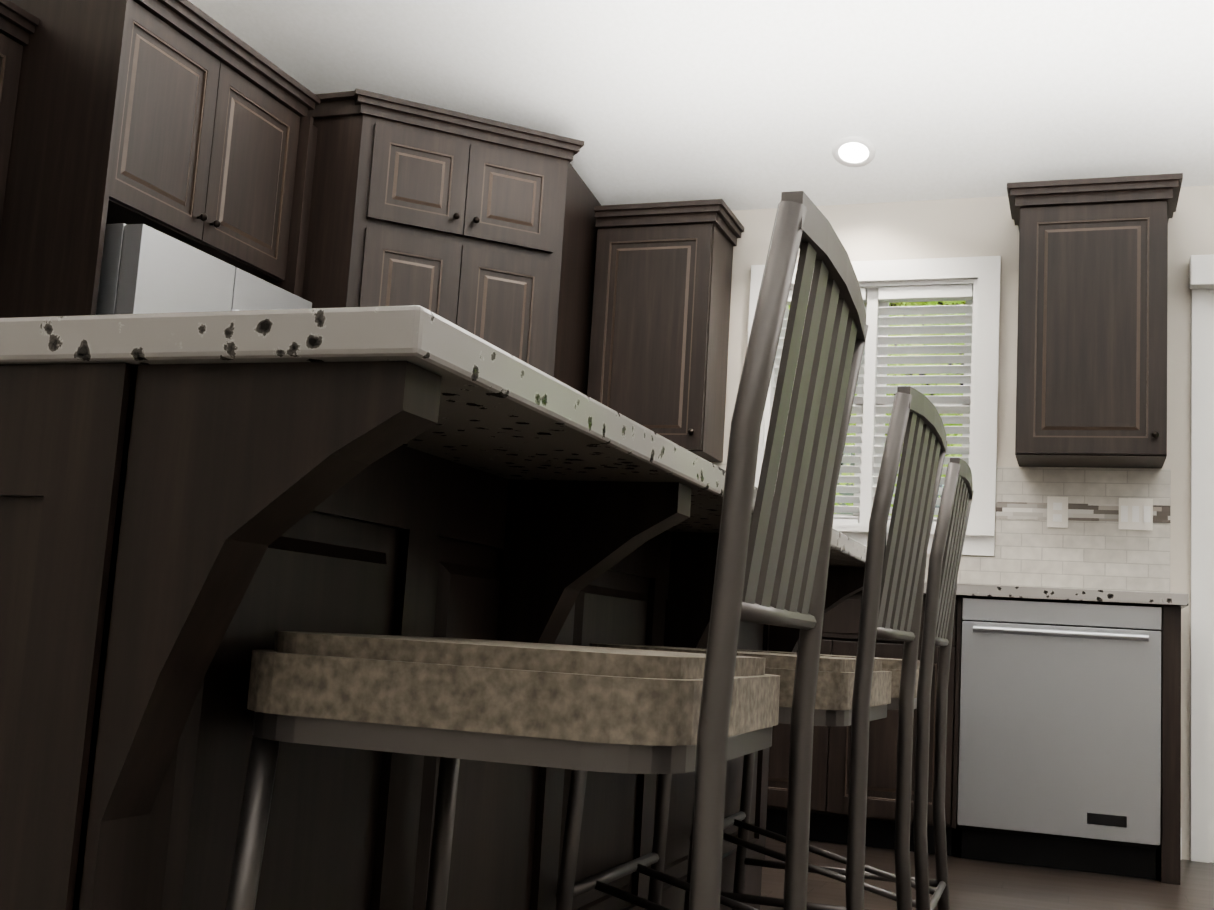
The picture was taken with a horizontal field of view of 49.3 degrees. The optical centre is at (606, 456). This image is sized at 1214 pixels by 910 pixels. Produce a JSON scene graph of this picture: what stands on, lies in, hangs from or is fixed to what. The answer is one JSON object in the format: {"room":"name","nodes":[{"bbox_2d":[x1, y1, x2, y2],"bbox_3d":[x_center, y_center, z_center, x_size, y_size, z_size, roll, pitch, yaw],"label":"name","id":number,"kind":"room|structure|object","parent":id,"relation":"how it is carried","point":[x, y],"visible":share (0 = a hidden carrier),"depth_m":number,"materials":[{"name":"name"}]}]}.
{"room":"kitchen","nodes":[
{"label":"kitchen","id":0,"kind":"room"},
{"bbox_2d":[188,0,1213,210],"bbox_3d":[2.511,-2.265,2.777,9.600,1.965,4.660,1,-8,20],"label":"ceiling","id":1,"kind":"structure","parent":0,"point":[746,104],"depth_m":5.01,"materials":[{"name":"white paint"}]},
{"bbox_2d":[832,137,875,166],"bbox_3d":[0.974,-1.200,5.219,0.167,0.069,0.158,2,-8,8],"label":"recessed light","id":2,"kind":"object","parent":1,"relation":"attached to","point":[853,151],"visible":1,"depth_m":5.14,"materials":[{"name":"white"}]},
{"bbox_2d":[711,185,1213,859],"bbox_3d":[3.149,0.201,4.601,9.580,2.550,0.120,1,-8,20],"label":"wall","id":3,"kind":"structure","parent":0,"point":[933,229],"depth_m":5.22,"materials":[{"name":"beige paint"}]},
{"bbox_2d":[587,199,743,461],"bbox_3d":[0.236,-0.504,5.485,0.545,1.010,0.376,1,-8,20],"label":"upper cabinet","id":4,"kind":"object","parent":3,"relation":"attached to","point":[658,358],"depth_m":5.37,"materials":[{"name":"brown wood"}]},
{"bbox_2d":[747,256,1000,555],"bbox_3d":[1.067,-0.204,5.387,1.010,1.190,0.165,1,-8,20],"label":"kitchen window","id":5,"kind":"structure","parent":3,"relation":"in","point":[973,283],"depth_m":5.33,"materials":[{"name":"white"}]},
{"bbox_2d":[713,463,1170,592],"bbox_3d":[1.026,0.277,5.274,2.246,0.494,0.020,1,-8,20],"label":"backsplash","id":6,"kind":"structure","parent":3,"relation":"attached to","point":[1085,528],"depth_m":5.00,"materials":[{"name":"tile"}]},
{"bbox_2d":[1015,185,1170,467],"bbox_3d":[1.805,-0.459,4.939,0.510,0.966,0.331,1,-8,20],"label":"upper cabinet","id":7,"kind":"object","parent":3,"relation":"attached to","point":[1091,388],"depth_m":4.79,"materials":[{"name":"brown wood"}]},
{"bbox_2d":[1189,254,1213,288],"bbox_3d":[3.172,-0.681,4.605,2.100,0.140,0.077,1,-8,20],"label":"valance","id":8,"kind":"object","parent":3,"relation":"attached to","point":[1201,271],"visible":0.94,"depth_m":4.92,"materials":[{"name":"white"}]},
{"bbox_2d":[1191,289,1213,862],"bbox_3d":[3.145,0.404,4.566,2.080,2.140,0.148,1,-8,20],"label":"door frame","id":9,"kind":"structure","parent":3,"relation":"attached to","point":[1202,575],"depth_m":4.83,"materials":[{"name":"white"}]},
{"bbox_2d":[760,837,1213,909],"bbox_3d":[2.264,1.181,2.328,9.680,0.100,4.660,1,-8,20],"label":"floor","id":10,"kind":"structure","parent":0,"point":[980,885],"depth_m":3.96,"materials":[{"name":"brown wood"}]},
{"bbox_2d":[0,0,319,317],"bbox_3d":[-1.637,-0.131,4.393,0.701,2.575,1.136,1,-8,20],"label":"cabinet","id":11,"kind":"object","parent":10,"relation":"on","point":[188,122],"visible":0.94,"depth_m":4.07,"materials":[{"name":"brown wood"}]},
{"bbox_2d":[96,223,311,314],"bbox_3d":[-1.576,0.260,4.278,0.812,1.780,0.910,1,-8,20],"label":"fridge","id":12,"kind":"object","parent":10,"relation":"on","point":[145,269],"visible":0.06,"depth_m":3.96,"materials":[{"name":"silver metal"}]},
{"bbox_2d":[0,361,864,909],"bbox_3d":[-0.211,0.531,2.273,0.934,0.874,2.474,1,-8,20],"label":"kitchen island","id":13,"kind":"object","parent":10,"relation":"on","point":[178,543],"visible":0.71,"depth_m":1.18,"materials":[{"name":"brown wood"}]},
{"bbox_2d":[0,305,866,567],"bbox_3d":[-0.211,0.080,2.355,1.040,0.040,2.520,1,-8,20],"label":"island countertop","id":14,"kind":"structure","parent":13,"relation":"on","point":[504,414],"depth_m":1.14,"materials":[{"name":"white stone"}]},
{"bbox_2d":[302,88,600,394],"bbox_3d":[-0.880,0.025,5.323,1.499,2.605,1.270,1,-8,20],"label":"pantry","id":15,"kind":"object","parent":10,"relation":"on","point":[485,229],"visible":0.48,"depth_m":5.03,"materials":[{"name":"brown wood"}]},
{"bbox_2d":[226,191,868,909],"bbox_3d":[-0.039,0.320,1.302,0.510,1.057,0.490,1,-8,18],"label":"bar stool","id":16,"kind":"object","parent":10,"relation":"on","point":[706,717],"visible":0.98,"depth_m":1.12,"materials":[{"name":"grey metal"}]},
{"bbox_2d":[556,386,947,909],"bbox_3d":[0.242,0.442,2.087,0.510,1.057,0.490,0,-8,21],"label":"bar stool","id":17,"kind":"object","parent":10,"relation":"on","point":[855,693],"visible":0.79,"depth_m":1.96,"materials":[{"name":"grey metal"}]},
{"bbox_2d":[684,458,973,909],"bbox_3d":[0.473,0.543,2.730,0.510,1.057,0.490,1,-8,19],"label":"bar stool","id":18,"kind":"object","parent":10,"relation":"on","point":[949,538],"visible":0.6,"depth_m":2.61,"materials":[{"name":"grey metal"}]},
{"bbox_2d":[766,582,957,855],"bbox_3d":[0.872,0.928,4.887,0.841,0.914,0.652,1,-8,20],"label":"base cabinet","id":19,"kind":"object","parent":10,"relation":"on","point":[830,775],"depth_m":4.57,"materials":[{"name":"brown wood"}]},
{"bbox_2d":[957,598,1161,879],"bbox_3d":[1.562,0.951,4.575,0.626,0.868,0.599,1,-8,20],"label":"dishwasher","id":20,"kind":"object","parent":10,"relation":"on","point":[1060,741],"visible":0.98,"depth_m":4.35,"materials":[{"name":"silver metal"}]},
{"bbox_2d":[954,584,1188,884],"bbox_3d":[1.610,0.937,4.622,0.727,0.914,0.652,1,-8,20],"label":"base cabinet","id":21,"kind":"object","parent":10,"relation":"on","point":[1168,854],"depth_m":4.28,"materials":[{"name":"brown wood"}]},
{"bbox_3d":[-2.451,-1.089,4.373,0.830,4.367,4.660,1,-8,20],"label":"wall","id":22,"kind":"structure","parent":0,"visible":0},
{"bbox_2d":[0,0,38,229],"bbox_3d":[-2.037,-0.877,3.736,0.375,1.010,0.617,1,-8,20],"label":"upper cabinet","id":23,"kind":"object","parent":22,"relation":"attached to","point":[18,24],"visible":1,"depth_m":3.90,"materials":[{"name":"brown wood"}]},
{"bbox_3d":[-0.494,-1.104,-4.503,10.530,2.276,0.120,1,-8,20],"label":"wall","id":24,"kind":"structure","parent":0,"visible":0},
{"bbox_2d":[1180,828,1181,859],"bbox_3d":[-2.084,0.646,1.101,17.040,0.110,9.765,1,-8,20],"label":"baseboard","id":25,"kind":"structure","parent":24,"relation":"attached to","point":[1181,844],"depth_m":4.73,"materials":[{"name":"white"}]},
{"label":"outside","id":26,"kind":"structure","parent":0,"visible":0},
{"bbox_3d":[12.308,6.975,35.282,85.000,0.200,65.115,1,-8,20],"label":"lawn","id":27,"kind":"structure","parent":26,"visible":0},
{"bbox_2d":[784,301,965,516],"bbox_3d":[3.214,-1.403,16.898,18.628,10.599,14.949,1,-8,20],"label":"trees","id":28,"kind":"object","parent":27,"relation":"on","point":[935,303],"depth_m":14.11,"materials":[{"name":"green plant"}]},
{"bbox_2d":[837,445,941,513],"bbox_3d":[2.771,1.163,30.007,9.300,8.950,9.800,1,-8,20],"label":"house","id":29,"kind":"structure","parent":27,"relation":"on","point":[851,494],"depth_m":24.26,"materials":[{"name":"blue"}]}
]}

